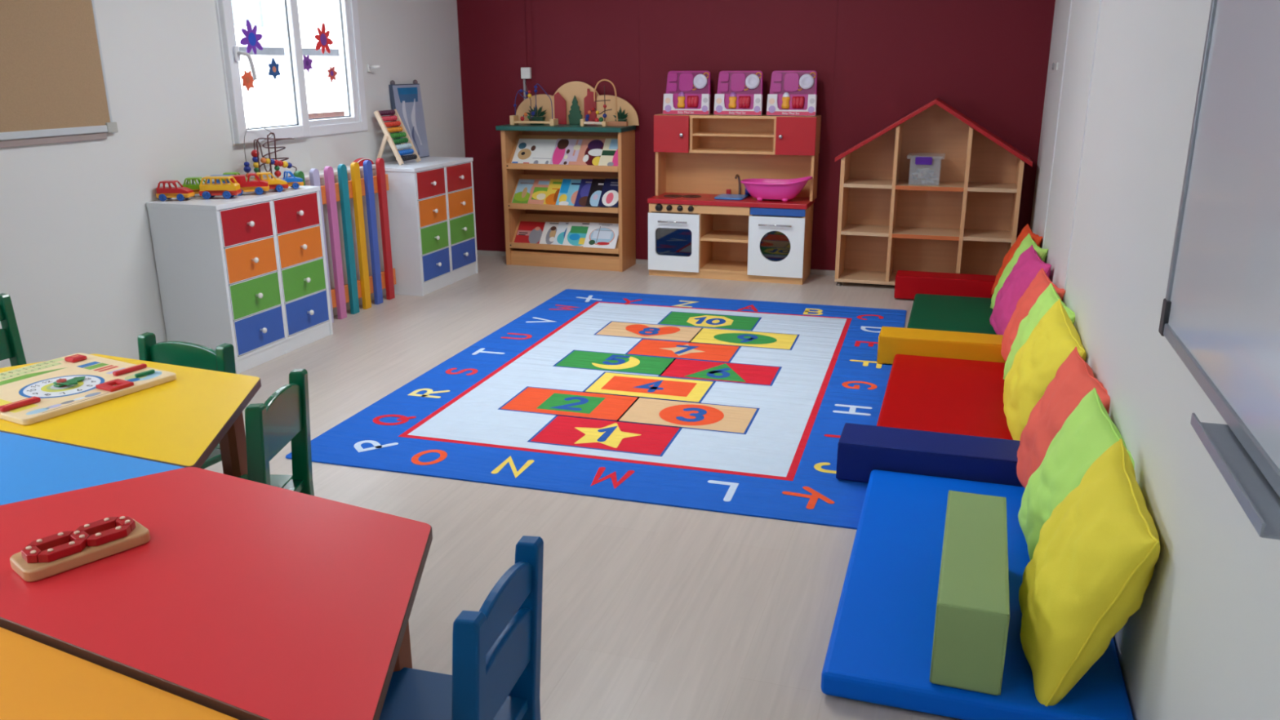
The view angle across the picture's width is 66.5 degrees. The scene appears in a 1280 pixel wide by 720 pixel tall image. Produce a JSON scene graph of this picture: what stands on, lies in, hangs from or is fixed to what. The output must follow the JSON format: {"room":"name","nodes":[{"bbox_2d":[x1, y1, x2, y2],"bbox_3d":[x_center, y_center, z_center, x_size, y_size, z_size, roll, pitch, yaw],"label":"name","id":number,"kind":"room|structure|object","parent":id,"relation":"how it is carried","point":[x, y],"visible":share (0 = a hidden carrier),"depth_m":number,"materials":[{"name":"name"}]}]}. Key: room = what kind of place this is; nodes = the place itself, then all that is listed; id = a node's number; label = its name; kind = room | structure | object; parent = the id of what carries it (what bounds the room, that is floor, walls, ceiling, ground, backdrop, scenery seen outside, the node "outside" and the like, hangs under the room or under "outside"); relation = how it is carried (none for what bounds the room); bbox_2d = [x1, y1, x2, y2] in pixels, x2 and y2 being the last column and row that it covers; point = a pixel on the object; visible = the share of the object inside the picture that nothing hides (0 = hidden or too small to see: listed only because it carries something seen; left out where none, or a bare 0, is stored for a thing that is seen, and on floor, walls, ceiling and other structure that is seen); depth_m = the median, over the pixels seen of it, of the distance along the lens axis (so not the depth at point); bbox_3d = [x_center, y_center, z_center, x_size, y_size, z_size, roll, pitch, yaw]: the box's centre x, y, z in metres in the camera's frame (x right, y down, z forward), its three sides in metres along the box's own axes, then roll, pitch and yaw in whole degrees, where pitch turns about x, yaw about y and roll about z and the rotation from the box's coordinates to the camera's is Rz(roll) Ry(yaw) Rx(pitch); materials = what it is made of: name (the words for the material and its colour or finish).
{"room":"kindergarten classroom","nodes":[
{"label":"kindergarten classroom","id":0,"kind":"room"},
{"bbox_2d":[0,0,465,368],"bbox_3d":[-2.695,-0.747,2.763,0.120,2.500,8.982,5,18,17],"label":"wall","id":1,"kind":"structure","parent":0,"point":[78,273],"depth_m":4.24,"materials":[{"name":"white paint"}]},
{"bbox_2d":[0,0,118,147],"bbox_3d":[-2.373,-1.212,3.424,0.023,0.926,1.172,5,18,17],"label":"cork board","id":2,"kind":"object","parent":1,"relation":"attached to","point":[54,90],"visible":1,"depth_m":3.77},
{"bbox_2d":[214,0,368,145],"bbox_3d":[-1.792,-1.691,5.131,0.174,1.015,1.160,5,18,17],"label":"window","id":3,"kind":"structure","parent":1,"relation":"in","point":[354,119],"depth_m":5.13,"materials":[{"name":"white plastic"}]},
{"bbox_2d":[240,70,254,91],"bbox_3d":[-1.927,-1.374,4.806,0.002,0.099,0.101,5,18,17],"label":"paper flower","id":4,"kind":"object","parent":3,"relation":"attached to","point":[247,78],"visible":0.94,"depth_m":4.80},
{"bbox_2d":[240,19,262,54],"bbox_3d":[-1.911,-1.587,4.798,0.002,0.162,0.170,5,18,17],"label":"paper flower","id":5,"kind":"object","parent":3,"relation":"attached to","point":[251,38],"visible":0.98,"depth_m":4.80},
{"bbox_2d":[268,57,280,79],"bbox_3d":[-1.865,-1.485,4.975,0.002,0.107,0.094,5,18,17],"label":"paper flower","id":6,"kind":"object","parent":3,"relation":"attached to","point":[273,71],"visible":1,"depth_m":4.97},
{"bbox_2d":[302,54,312,71],"bbox_3d":[-1.801,-1.605,5.287,0.002,0.092,0.099,5,18,17],"label":"paper flower","id":7,"kind":"object","parent":3,"relation":"attached to","point":[307,61],"visible":0.85,"depth_m":5.29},
{"bbox_2d":[314,22,333,53],"bbox_3d":[-1.749,-1.780,5.402,0.002,0.166,0.167,5,18,17],"label":"paper flower","id":8,"kind":"object","parent":3,"relation":"attached to","point":[323,42],"visible":1,"depth_m":5.40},
{"bbox_2d":[327,66,337,82],"bbox_3d":[-1.733,-1.611,5.505,0.002,0.090,0.092,5,18,17],"label":"paper flower","id":9,"kind":"object","parent":3,"relation":"attached to","point":[332,73],"visible":1,"depth_m":5.50,"materials":[{"name":"paper"}]},
{"bbox_2d":[366,64,380,71],"bbox_3d":[-1.571,-1.723,5.760,0.079,0.044,0.032,4,17,15],"label":"wall hook","id":10,"kind":"object","parent":1,"relation":"attached to","point":[369,67],"depth_m":5.75,"materials":[{"name":"white plastic"}]},
{"bbox_2d":[204,254,961,719],"bbox_3d":[-0.817,0.665,2.554,4.117,0.100,9.282,5,18,17],"label":"floor","id":11,"kind":"structure","parent":0,"point":[651,611],"depth_m":2.74,"materials":[{"name":"plastic"}]},
{"bbox_2d":[0,293,26,366],"bbox_3d":[-2.053,0.117,3.180,0.310,0.600,0.302,7,18,22],"label":"child chair","id":12,"kind":"object","parent":11,"relation":"on","point":[11,344],"visible":0.27,"depth_m":3.27,"materials":[{"name":"green paint"}]},
{"bbox_2d":[0,431,184,505],"bbox_3d":[-1.544,0.488,2.016,1.181,0.556,0.516,7,18,21],"label":"table","id":13,"kind":"object","parent":11,"relation":"on","point":[30,468],"visible":0.41,"depth_m":1.95,"materials":[{"name":"blue wood"}]},
{"bbox_2d":[0,626,238,719],"bbox_3d":[-0.970,0.724,1.235,1.181,0.550,0.516,8,19,25],"label":"table","id":14,"kind":"object","parent":11,"relation":"on","point":[38,681],"visible":1,"depth_m":1.26,"materials":[{"name":"orange laminate"}]},
{"bbox_2d":[0,353,261,476],"bbox_3d":[-1.348,0.348,2.476,1.181,0.556,0.516,7,18,21],"label":"table","id":15,"kind":"object","parent":11,"relation":"on","point":[180,421],"visible":0.47,"depth_m":2.23,"materials":[{"name":"yellow laminate"}]},
{"bbox_2d":[0,352,176,425],"bbox_3d":[-1.454,0.056,2.427,0.410,0.032,0.390,9,19,27],"label":"board","id":16,"kind":"object","parent":15,"relation":"on","point":[39,392],"visible":1,"depth_m":2.40,"materials":[{"name":"wood"}]},
{"bbox_2d":[18,374,104,398],"bbox_3d":[-1.418,0.059,2.396,0.184,0.012,0.184,5,18,17],"label":"clock","id":17,"kind":"object","parent":16,"relation":"on","point":[51,386],"depth_m":2.39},
{"bbox_2d":[137,332,235,469],"bbox_3d":[-1.318,0.265,2.677,0.337,0.600,0.310,7,18,23],"label":"child chair","id":18,"kind":"object","parent":11,"relation":"on","point":[183,353],"visible":0.22,"depth_m":2.70,"materials":[{"name":"green paint"}]},
{"bbox_2d":[0,466,432,719],"bbox_3d":[-0.740,0.583,1.681,1.181,0.560,0.516,8,19,25],"label":"table","id":19,"kind":"object","parent":11,"relation":"on","point":[244,599],"visible":0.98,"depth_m":1.47,"materials":[{"name":"red laminate"}]},
{"bbox_2d":[9,515,150,582],"bbox_3d":[-0.910,0.299,1.590,0.087,0.037,0.190,14,22,39],"label":"toy","id":20,"kind":"object","parent":19,"relation":"on","point":[44,557],"visible":1,"depth_m":1.57,"materials":[{"name":"brown wood"}]},
{"bbox_2d":[146,185,333,373],"bbox_3d":[-1.857,-0.410,4.654,0.399,0.758,0.731,5,18,17],"label":"base cabinet","id":21,"kind":"object","parent":11,"relation":"on","point":[247,271],"visible":0.98,"depth_m":4.40,"materials":[{"name":"white laminate"}]},
{"bbox_2d":[155,180,195,200],"bbox_3d":[-2.059,-0.750,4.324,0.146,0.084,0.071,0,17,-1],"label":"toy car","id":22,"kind":"object","parent":21,"relation":"on","point":[163,193],"visible":1,"depth_m":4.30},
{"bbox_2d":[182,177,207,194],"bbox_3d":[-2.008,-0.790,4.456,0.146,0.084,0.071,-3,17,-10],"label":"toy car","id":23,"kind":"object","parent":21,"relation":"on","point":[195,187],"visible":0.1,"depth_m":4.42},
{"bbox_2d":[206,174,230,183],"bbox_3d":[-1.938,-0.818,4.545,0.146,0.084,0.071,-4,17,-13],"label":"van","id":24,"kind":"object","parent":21,"relation":"on","point":[217,180],"visible":0.06,"depth_m":4.52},
{"bbox_2d":[198,175,241,199],"bbox_3d":[-1.886,-0.775,4.383,0.165,0.095,0.079,-2,17,-5],"label":"van","id":25,"kind":"object","parent":21,"relation":"on","point":[211,189],"visible":1,"depth_m":4.35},
{"bbox_2d":[230,173,269,195],"bbox_3d":[-1.802,-0.813,4.509,0.165,0.095,0.079,-6,18,-19],"label":"toy truck","id":26,"kind":"object","parent":21,"relation":"on","point":[257,186],"visible":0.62,"depth_m":4.48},
{"bbox_2d":[243,124,297,180],"bbox_3d":[-1.828,-1.022,4.850,0.195,0.299,0.358,5,18,17],"label":"bead maze","id":27,"kind":"object","parent":21,"relation":"on","point":[255,153],"visible":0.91,"depth_m":4.80,"materials":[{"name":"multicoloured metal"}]},
{"bbox_2d":[253,172,288,191],"bbox_3d":[-1.746,-0.840,4.609,0.155,0.089,0.075,-8,18,-23],"label":"toy car","id":28,"kind":"object","parent":21,"relation":"on","point":[278,184],"visible":0.52,"depth_m":4.59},
{"bbox_2d":[280,170,303,189],"bbox_3d":[-1.704,-0.868,4.708,0.146,0.084,0.071,-10,19,-29],"label":"pickup","id":29,"kind":"object","parent":21,"relation":"on","point":[294,182],"visible":0.48,"depth_m":4.70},
{"bbox_2d":[236,368,314,495],"bbox_3d":[-0.989,0.349,2.394,0.310,0.600,0.302,0,17,2],"label":"child chair","id":30,"kind":"object","parent":11,"relation":"on","point":[283,418],"visible":0.38,"depth_m":2.34,"materials":[{"name":"green paint"}]},
{"bbox_2d":[276,164,386,315],"bbox_3d":[-1.713,-0.665,5.463,0.149,0.778,0.790,5,18,17],"label":"radiator","id":31,"kind":"object","parent":11,"relation":"on","point":[307,180],"visible":0.02,"depth_m":5.49,"materials":[{"name":"white metal"}]},
{"bbox_2d":[352,157,373,166],"bbox_3d":[-1.597,-1.142,5.624,0.035,0.042,0.194,5,18,17],"label":"arched panel","id":32,"kind":"object","parent":31,"relation":"on","point":[360,161],"visible":0.67,"depth_m":5.59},
{"bbox_2d":[293,158,395,323],"bbox_3d":[-1.603,-0.665,5.382,0.048,0.823,0.880,5,18,17],"label":"picket fence","id":33,"kind":"object","parent":11,"relation":"on","point":[331,193],"visible":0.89,"depth_m":5.42,"materials":[{"name":"multicoloured wood"}]},
{"bbox_2d":[384,156,478,296],"bbox_3d":[-1.354,-0.860,6.140,0.399,0.758,0.731,5,18,17],"label":"base cabinet","id":34,"kind":"object","parent":11,"relation":"on","point":[431,206],"visible":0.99,"depth_m":5.91,"materials":[{"name":"white laminate"}]},
{"bbox_2d":[373,109,421,164],"bbox_3d":[-1.473,-1.354,5.923,0.180,0.316,0.241,5,18,17],"label":"abacus","id":35,"kind":"object","parent":34,"relation":"on","point":[406,138],"visible":1,"depth_m":5.89,"materials":[{"name":"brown wood"}]},
{"bbox_2d":[388,79,429,157],"bbox_3d":[-1.463,-1.524,6.195,0.068,0.487,0.330,5,18,17],"label":"panel","id":36,"kind":"object","parent":34,"relation":"on","point":[406,99],"visible":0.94,"depth_m":6.20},
{"bbox_2d":[378,535,543,719],"bbox_3d":[-0.335,0.595,1.566,0.310,0.600,0.274,4,17,14],"label":"child chair","id":37,"kind":"object","parent":11,"relation":"on","point":[496,648],"visible":0.94,"depth_m":1.52,"materials":[{"name":"blue paint"}]},
{"bbox_2d":[495,123,635,271],"bbox_3d":[-0.493,-1.115,6.653,0.886,0.943,0.310,5,18,17],"label":"bookcase","id":38,"kind":"object","parent":11,"relation":"on","point":[623,257],"visible":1,"depth_m":6.62,"materials":[{"name":"brown wood"}]},
{"bbox_2d":[511,178,534,203],"bbox_3d":[-0.775,-1.145,6.693,0.176,0.168,0.158,5,18,17],"label":"book","id":39,"kind":"object","parent":38,"relation":"in","point":[524,187],"visible":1,"depth_m":6.70,"materials":[{"name":"paper"}]},
{"bbox_2d":[514,221,545,243],"bbox_3d":[-0.760,-0.873,6.761,0.201,0.150,0.140,5,18,17],"label":"book","id":40,"kind":"object","parent":38,"relation":"in","point":[528,232],"visible":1,"depth_m":6.76,"materials":[{"name":"paper"}]},
{"bbox_2d":[509,82,558,125],"bbox_3d":[-0.712,-1.712,6.521,0.320,0.277,0.080,5,18,17],"label":"bead maze","id":41,"kind":"object","parent":38,"relation":"on","point":[513,118],"visible":1,"depth_m":6.53,"materials":[{"name":"brown wood"}]},
{"bbox_2d":[511,138,556,164],"bbox_3d":[-0.714,-1.399,6.598,0.286,0.173,0.162,5,18,17],"label":"book","id":42,"kind":"object","parent":38,"relation":"in","point":[536,151],"visible":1,"depth_m":6.60,"materials":[{"name":"paper"}]},
{"bbox_2d":[524,106,546,124],"bbox_3d":[-0.701,-1.676,6.633,0.162,0.145,0.040,5,18,17],"label":"plant","id":43,"kind":"object","parent":38,"relation":"on","point":[535,117],"visible":0.8,"depth_m":6.62,"materials":[{"name":"green plant"}]},
{"bbox_2d":[527,178,550,204],"bbox_3d":[-0.665,-1.138,6.653,0.171,0.168,0.158,5,18,17],"label":"book","id":44,"kind":"object","parent":38,"relation":"in","point":[540,188],"visible":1,"depth_m":6.66,"materials":[{"name":"paper"}]},
{"bbox_2d":[538,222,559,244],"bbox_3d":[-0.593,-0.861,6.703,0.171,0.150,0.140,5,18,17],"label":"book","id":45,"kind":"object","parent":38,"relation":"in","point":[549,230],"visible":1,"depth_m":6.71,"materials":[{"name":"paper"}]},
{"bbox_2d":[543,178,562,204],"bbox_3d":[-0.557,-1.131,6.614,0.161,0.168,0.158,5,18,17],"label":"book","id":46,"kind":"object","parent":38,"relation":"in","point":[554,186],"visible":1,"depth_m":6.62,"materials":[{"name":"paper"}]},
{"bbox_2d":[552,222,568,244],"bbox_3d":[-0.496,-0.855,6.667,0.171,0.150,0.140,5,18,17],"label":"book","id":47,"kind":"object","parent":38,"relation":"in","point":[562,226],"visible":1,"depth_m":6.68,"materials":[{"name":"paper"}]},
{"bbox_2d":[549,138,582,164],"bbox_3d":[-0.486,-1.381,6.521,0.201,0.173,0.162,5,18,17],"label":"book","id":48,"kind":"object","parent":38,"relation":"in","point":[566,152],"visible":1,"depth_m":6.53,"materials":[{"name":"paper"}]},
{"bbox_2d":[555,178,581,205],"bbox_3d":[-0.451,-1.124,6.575,0.201,0.168,0.158,5,18,17],"label":"book","id":49,"kind":"object","parent":38,"relation":"in","point":[569,188],"visible":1,"depth_m":6.58,"materials":[{"name":"paper"}]},
{"bbox_2d":[562,222,589,246],"bbox_3d":[-0.412,-0.850,6.635,0.201,0.150,0.140,5,18,17],"label":"book","id":50,"kind":"object","parent":38,"relation":"in","point":[576,232],"visible":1,"depth_m":6.64,"materials":[{"name":"paper"}]},
{"bbox_2d":[515,80,639,125],"bbox_3d":[-0.435,-1.729,6.568,0.895,0.282,0.050,5,18,17],"label":"display","id":51,"kind":"object","parent":38,"relation":"on","point":[571,102],"visible":0.85,"depth_m":6.56,"materials":[{"name":"brown wood"}]},
{"bbox_2d":[573,178,592,207],"bbox_3d":[-0.336,-1.116,6.533,0.171,0.168,0.158,5,18,17],"label":"book","id":52,"kind":"object","parent":38,"relation":"in","point":[585,184],"visible":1,"depth_m":6.54,"materials":[{"name":"paper"}]},
{"bbox_2d":[575,138,604,165],"bbox_3d":[-0.310,-1.368,6.461,0.201,0.173,0.162,5,18,17],"label":"book","id":53,"kind":"object","parent":38,"relation":"in","point":[590,150],"visible":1,"depth_m":6.47,"materials":[{"name":"paper"}]},
{"bbox_2d":[585,178,604,207],"bbox_3d":[-0.263,-1.112,6.505,0.161,0.168,0.158,5,18,17],"label":"book","id":54,"kind":"object","parent":38,"relation":"on","point":[595,191],"visible":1,"depth_m":6.51,"materials":[{"name":"paper"}]},
{"bbox_2d":[582,222,618,248],"bbox_3d":[-0.254,-0.838,6.580,0.226,0.150,0.140,5,18,17],"label":"book","id":55,"kind":"object","parent":38,"relation":"in","point":[599,235],"visible":0.98,"depth_m":6.58,"materials":[{"name":"paper"}]},
{"bbox_2d":[580,79,627,126],"bbox_3d":[-0.236,-1.678,6.370,0.310,0.297,0.070,5,18,17],"label":"bead maze","id":56,"kind":"object","parent":38,"relation":"on","point":[584,122],"visible":1,"depth_m":6.39,"materials":[{"name":"brown wood"}]},
{"bbox_2d":[597,178,618,207],"bbox_3d":[-0.191,-1.109,6.476,0.137,0.168,0.158,5,18,17],"label":"book","id":57,"kind":"object","parent":38,"relation":"on","point":[609,197],"visible":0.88,"depth_m":6.47,"materials":[{"name":"paper"}]},
{"bbox_2d":[598,138,617,165],"bbox_3d":[-0.186,-1.360,6.416,0.138,0.173,0.162,5,18,17],"label":"book","id":58,"kind":"object","parent":38,"relation":"on","point":[609,156],"visible":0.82,"depth_m":6.42,"materials":[{"name":"paper"}]},
{"bbox_2d":[613,107,627,121],"bbox_3d":[-0.125,-1.621,6.440,0.105,0.105,0.040,5,18,17],"label":"plant","id":59,"kind":"object","parent":38,"relation":"on","point":[621,116],"visible":0.88,"depth_m":6.43,"materials":[{"name":"green plant"}]},
{"bbox_2d":[285,288,906,528],"bbox_3d":[0.118,0.033,4.455,2.096,0.007,2.862,5,18,17],"label":"rug","id":60,"kind":"object","parent":11,"relation":"on","point":[727,406],"visible":0.96,"depth_m":3.92,"materials":[{"name":"carpet"}]},
{"bbox_2d":[835,422,1022,486],"bbox_3d":[0.965,0.331,3.205,0.607,0.134,0.194,5,18,17],"label":"foam block","id":61,"kind":"object","parent":60,"relation":"on","point":[862,449],"visible":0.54,"depth_m":3.15,"materials":[{"name":"leather"}]},
{"bbox_2d":[876,326,1005,364],"bbox_3d":[1.395,-0.047,4.455,0.593,0.134,0.180,5,18,17],"label":"foam block","id":62,"kind":"object","parent":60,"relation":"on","point":[892,341],"visible":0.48,"depth_m":4.40,"materials":[{"name":"leather"}]},
{"bbox_2d":[647,113,821,284],"bbox_3d":[0.589,-1.043,6.268,1.038,1.020,0.383,5,18,17],"label":"play kitchen","id":63,"kind":"object","parent":11,"relation":"on","point":[704,222],"visible":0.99,"depth_m":6.27,"materials":[{"name":"brown wood"}]},
{"bbox_2d":[662,71,711,115],"bbox_3d":[0.304,-1.703,6.231,0.304,0.272,0.087,5,18,17],"label":"box","id":64,"kind":"object","parent":63,"relation":"on","point":[687,92],"visible":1,"depth_m":6.22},
{"bbox_2d":[676,96,684,107],"bbox_3d":[0.263,-1.649,6.245,0.052,0.071,0.029,5,10,17],"label":"bottle","id":65,"kind":"object","parent":64,"relation":"on","point":[680,100],"depth_m":6.23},
{"bbox_2d":[686,95,690,107],"bbox_3d":[0.315,-1.648,6.228,0.035,0.074,0.024,5,10,17],"label":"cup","id":66,"kind":"object","parent":64,"relation":"on","point":[688,97],"depth_m":6.22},
{"bbox_2d":[693,95,698,107],"bbox_3d":[0.355,-1.644,6.212,0.035,0.074,0.024,5,10,17],"label":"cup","id":67,"kind":"object","parent":64,"relation":"on","point":[695,97],"depth_m":6.20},
{"bbox_2d":[647,192,814,209],"bbox_3d":[0.588,-1.029,6.292,1.024,0.030,0.348,5,18,17],"label":"countertop","id":68,"kind":"structure","parent":63,"relation":"on","point":[705,199],"depth_m":6.17,"materials":[{"name":"red laminate"}]},
{"bbox_2d":[714,194,748,199],"bbox_3d":[0.589,-1.051,6.292,0.190,0.013,0.200,5,18,17],"label":"sink","id":69,"kind":"object","parent":63,"relation":"in","point":[721,197],"depth_m":6.24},
{"bbox_2d":[734,173,740,194],"bbox_3d":[0.634,-1.137,6.351,0.018,0.143,0.071,10,20,30],"label":"tap","id":70,"kind":"object","parent":63,"relation":"on","point":[736,175],"depth_m":6.36,"materials":[{"name":"metal"}]},
{"bbox_2d":[713,71,763,115],"bbox_3d":[0.624,-1.675,6.132,0.304,0.272,0.087,5,18,17],"label":"box","id":71,"kind":"object","parent":63,"relation":"on","point":[739,92],"visible":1,"depth_m":6.12,"materials":[{"name":"cardboard"}]},
{"bbox_2d":[728,96,737,108],"bbox_3d":[0.583,-1.621,6.145,0.052,0.071,0.029,5,10,17],"label":"bottle","id":72,"kind":"object","parent":71,"relation":"on","point":[732,100],"depth_m":6.14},
{"bbox_2d":[745,95,751,107],"bbox_3d":[0.675,-1.615,6.112,0.035,0.074,0.024,5,10,17],"label":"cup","id":73,"kind":"object","parent":71,"relation":"on","point":[748,98],"depth_m":6.10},
{"bbox_2d":[740,176,812,201],"bbox_3d":[0.857,-1.084,6.147,0.451,0.158,0.236,5,18,17],"label":"toy bath","id":74,"kind":"object","parent":63,"relation":"on","point":[784,189],"visible":1,"depth_m":6.08,"materials":[{"name":"pink plastic"}]},
{"bbox_2d":[766,70,817,115],"bbox_3d":[0.943,-1.646,6.032,0.304,0.272,0.087,5,18,17],"label":"box","id":75,"kind":"object","parent":63,"relation":"on","point":[793,92],"visible":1,"depth_m":6.02,"materials":[{"name":"cardboard"}]},
{"bbox_2d":[781,97,790,108],"bbox_3d":[0.903,-1.592,6.046,0.052,0.071,0.029,5,10,17],"label":"bottle","id":76,"kind":"object","parent":75,"relation":"on","point":[785,101],"depth_m":6.04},
{"bbox_2d":[791,96,795,108],"bbox_3d":[0.954,-1.591,6.029,0.035,0.074,0.024,5,10,17],"label":"cup","id":77,"kind":"object","parent":75,"relation":"on","point":[793,98],"depth_m":6.02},
{"bbox_2d":[795,96,799,108],"bbox_3d":[0.975,-1.589,6.021,0.035,0.074,0.024,5,10,17],"label":"cup","id":78,"kind":"object","parent":75,"relation":"on","point":[797,98],"depth_m":6.01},
{"bbox_2d":[799,96,804,108],"bbox_3d":[0.995,-1.587,6.012,0.035,0.074,0.024,5,10,17],"label":"cup","id":79,"kind":"object","parent":75,"relation":"on","point":[802,99],"depth_m":6.01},
{"bbox_2d":[834,97,1032,285],"bbox_3d":[1.752,-1.001,5.920,1.112,1.131,0.324,5,18,17],"label":"shelf","id":80,"kind":"object","parent":11,"relation":"on","point":[890,221],"visible":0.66,"depth_m":6.02,"materials":[{"name":"brown wood"}]},
{"bbox_2d":[911,156,937,183],"bbox_3d":[1.718,-1.150,5.878,0.214,0.172,0.222,5,18,17],"label":"plastic box","id":81,"kind":"object","parent":80,"relation":"on","point":[928,173],"visible":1,"depth_m":5.84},
{"bbox_2d":[876,354,1013,439],"bbox_3d":[1.282,0.185,3.814,0.640,0.060,1.165,5,18,17],"label":"floor mat","id":82,"kind":"object","parent":11,"relation":"on","point":[963,397],"visible":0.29,"depth_m":3.84,"materials":[{"name":"red plastic"}]},
{"bbox_2d":[1000,267,1065,361],"bbox_3d":[1.644,-0.148,4.108,0.198,0.403,0.444,2,17,6],"label":"cushion","id":83,"kind":"object","parent":82,"relation":"on","point":[1041,282],"visible":0.41,"depth_m":4.10,"materials":[{"name":"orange fabric"}]},
{"bbox_2d":[1002,283,1075,379],"bbox_3d":[1.527,-0.040,3.743,0.216,0.433,0.427,5,18,17],"label":"cushion","id":84,"kind":"object","parent":82,"relation":"on","point":[1049,296],"visible":0.27,"depth_m":3.76,"materials":[{"name":"fabric"}]},
{"bbox_2d":[1003,298,1086,440],"bbox_3d":[1.390,0.065,3.370,0.220,0.485,0.511,4,17,14],"label":"cushion","id":85,"kind":"object","parent":82,"relation":"on","point":[1054,338],"visible":0.68,"depth_m":3.28,"materials":[{"name":"yellow fabric"}]},
{"bbox_2d":[893,270,995,299],"bbox_3d":[1.807,-0.424,5.698,0.611,0.136,0.175,5,18,17],"label":"foam block","id":86,"kind":"object","parent":11,"relation":"on","point":[908,284],"visible":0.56,"depth_m":5.64,"materials":[{"name":"leather"}]},
{"bbox_2d":[906,293,996,334],"bbox_3d":[1.703,-0.180,5.019,0.615,0.060,1.090,5,18,17],"label":"floor mat","id":87,"kind":"object","parent":11,"relation":"on","point":[928,312],"visible":0.3,"depth_m":5.12,"materials":[{"name":"leather"}]},
{"bbox_2d":[991,223,1042,294],"bbox_3d":[2.031,-0.503,5.278,0.193,0.406,0.435,2,17,7],"label":"cushion","id":88,"kind":"object","parent":87,"relation":"on","point":[1026,230],"visible":0.39,"depth_m":5.29,"materials":[{"name":"orange fabric"}]},
{"bbox_2d":[990,233,1048,309],"bbox_3d":[1.915,-0.406,4.951,0.198,0.410,0.442,2,17,6],"label":"cushion","id":89,"kind":"object","parent":87,"relation":"on","point":[1028,241],"visible":0.37,"depth_m":4.97,"materials":[{"name":"fabric"}]},
{"bbox_2d":[989,244,1051,334],"bbox_3d":[1.788,-0.300,4.609,0.225,0.418,0.440,5,18,17],"label":"cushion","id":90,"kind":"object","parent":87,"relation":"on","point":[1028,264],"visible":0.7,"depth_m":4.53,"materials":[{"name":"pink fabric"}]},
{"bbox_2d":[821,469,1133,719],"bbox_3d":[0.865,0.566,2.553,0.620,0.060,1.170,5,18,17],"label":"floor mat","id":91,"kind":"object","parent":11,"relation":"on","point":[879,651],"visible":0.65,"depth_m":2.27,"materials":[{"name":"blue plastic"}]},
{"bbox_2d":[929,489,1009,695],"bbox_3d":[0.773,0.516,2.276,0.142,0.194,0.593,5,18,18],"label":"foam block","id":92,"kind":"object","parent":91,"relation":"on","point":[971,621],"visible":1,"depth_m":2.04,"materials":[{"name":"leather"}]},
{"bbox_2d":[1016,346,1110,488],"bbox_3d":[1.235,0.222,2.868,0.202,0.426,0.451,1,17,5],"label":"cushion","id":93,"kind":"object","parent":91,"relation":"on","point":[1073,380],"visible":0.46,"depth_m":2.85,"materials":[{"name":"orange fabric"}]},
{"bbox_2d":[1017,387,1134,560],"bbox_3d":[1.105,0.342,2.487,0.227,0.443,0.456,5,18,17],"label":"cushion","id":94,"kind":"object","parent":91,"relation":"on","point":[1089,430],"visible":0.54,"depth_m":2.47,"materials":[{"name":"fabric"}]},
{"bbox_2d":[1018,438,1159,706],"bbox_3d":[0.947,0.453,2.086,0.232,0.480,0.472,5,18,17],"label":"cushion","id":95,"kind":"object","parent":91,"relation":"on","point":[1091,568],"visible":0.98,"depth_m":1.96,"materials":[{"name":"yellow fabric"}]},
{"bbox_2d":[456,0,1055,270],"bbox_3d":[0.580,-1.833,6.323,4.117,2.500,0.122,5,18,17],"label":"wall","id":96,"kind":"structure","parent":0,"point":[876,63],"depth_m":6.18,"materials":[{"name":"red paint"}]},
{"bbox_2d":[520,0,531,99],"bbox_3d":[-0.779,-2.339,6.548,0.070,1.530,0.030,5,18,17],"label":"wall socket","id":97,"kind":"object","parent":96,"relation":"attached to","point":[526,73],"visible":0.8,"depth_m":6.65,"materials":[{"name":"white plastic"}]},
{"bbox_2d":[476,249,835,275],"bbox_3d":[0.565,-0.633,6.619,3.817,0.032,0.012,5,18,17],"label":"baseboard","id":98,"kind":"structure","parent":96,"relation":"attached to","point":[820,272],"depth_m":6.79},
{"bbox_2d":[1030,0,1279,719],"bbox_3d":[1.050,-0.412,1.597,0.120,2.500,8.982,5,18,17],"label":"wall","id":99,"kind":"structure","parent":0,"point":[1202,642],"depth_m":2.15,"materials":[{"name":"white paint"}]},
{"bbox_2d":[1042,0,1071,248],"bbox_3d":[2.043,-1.373,4.719,0.004,2.467,0.026,5,18,17],"label":"trim","id":100,"kind":"structure","parent":99,"relation":"attached to","point":[1071,0],"depth_m":4.77,"materials":[{"name":"white plastic"}]},
{"bbox_2d":[1062,0,1101,302],"bbox_3d":[1.669,-1.039,3.613,0.004,2.467,0.006,5,18,17],"label":"trim","id":101,"kind":"structure","parent":99,"relation":"attached to","point":[1100,0],"depth_m":3.68,"materials":[{"name":"white plastic"}]},
{"bbox_2d":[1158,0,1279,539],"bbox_3d":[0.826,-0.437,1.181,0.064,1.206,1.406,5,18,17],"label":"whiteboard","id":102,"kind":"object","parent":99,"relation":"attached to","point":[1220,313],"visible":1,"depth_m":1.52,"materials":[{"name":"ceramic"}]},
{"bbox_2d":[1190,413,1279,539],"bbox_3d":[0.812,0.146,1.304,0.064,0.018,0.395,5,18,17],"label":"tray","id":103,"kind":"object","parent":102,"relation":"on","point":[1253,481],"depth_m":1.30,"materials":[{"name":"grey metal"}]},
{"label":"outside","id":104,"kind":"structure","parent":0,"visible":0},
{"bbox_3d":[-7.102,-0.297,6.707,10.464,0.100,24.000,5,18,17],"label":"ground","id":105,"kind":"structure","parent":104,"visible":0},
{"bbox_2d":[231,0,343,128],"bbox_3d":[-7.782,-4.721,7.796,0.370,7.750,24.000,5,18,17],"label":"window pane","id":106,"kind":"structure","parent":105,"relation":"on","point":[265,104],"depth_m":14.86,"materials":[{"name":"glass"}]},
{"bbox_2d":[285,107,344,119],"bbox_3d":[-3.197,-2.260,11.024,0.280,1.140,1.950,5,18,17],"label":"wall","id":107,"kind":"structure","parent":105,"relation":"on","point":[335,112],"depth_m":10.27,"materials":[{"name":"brick"}]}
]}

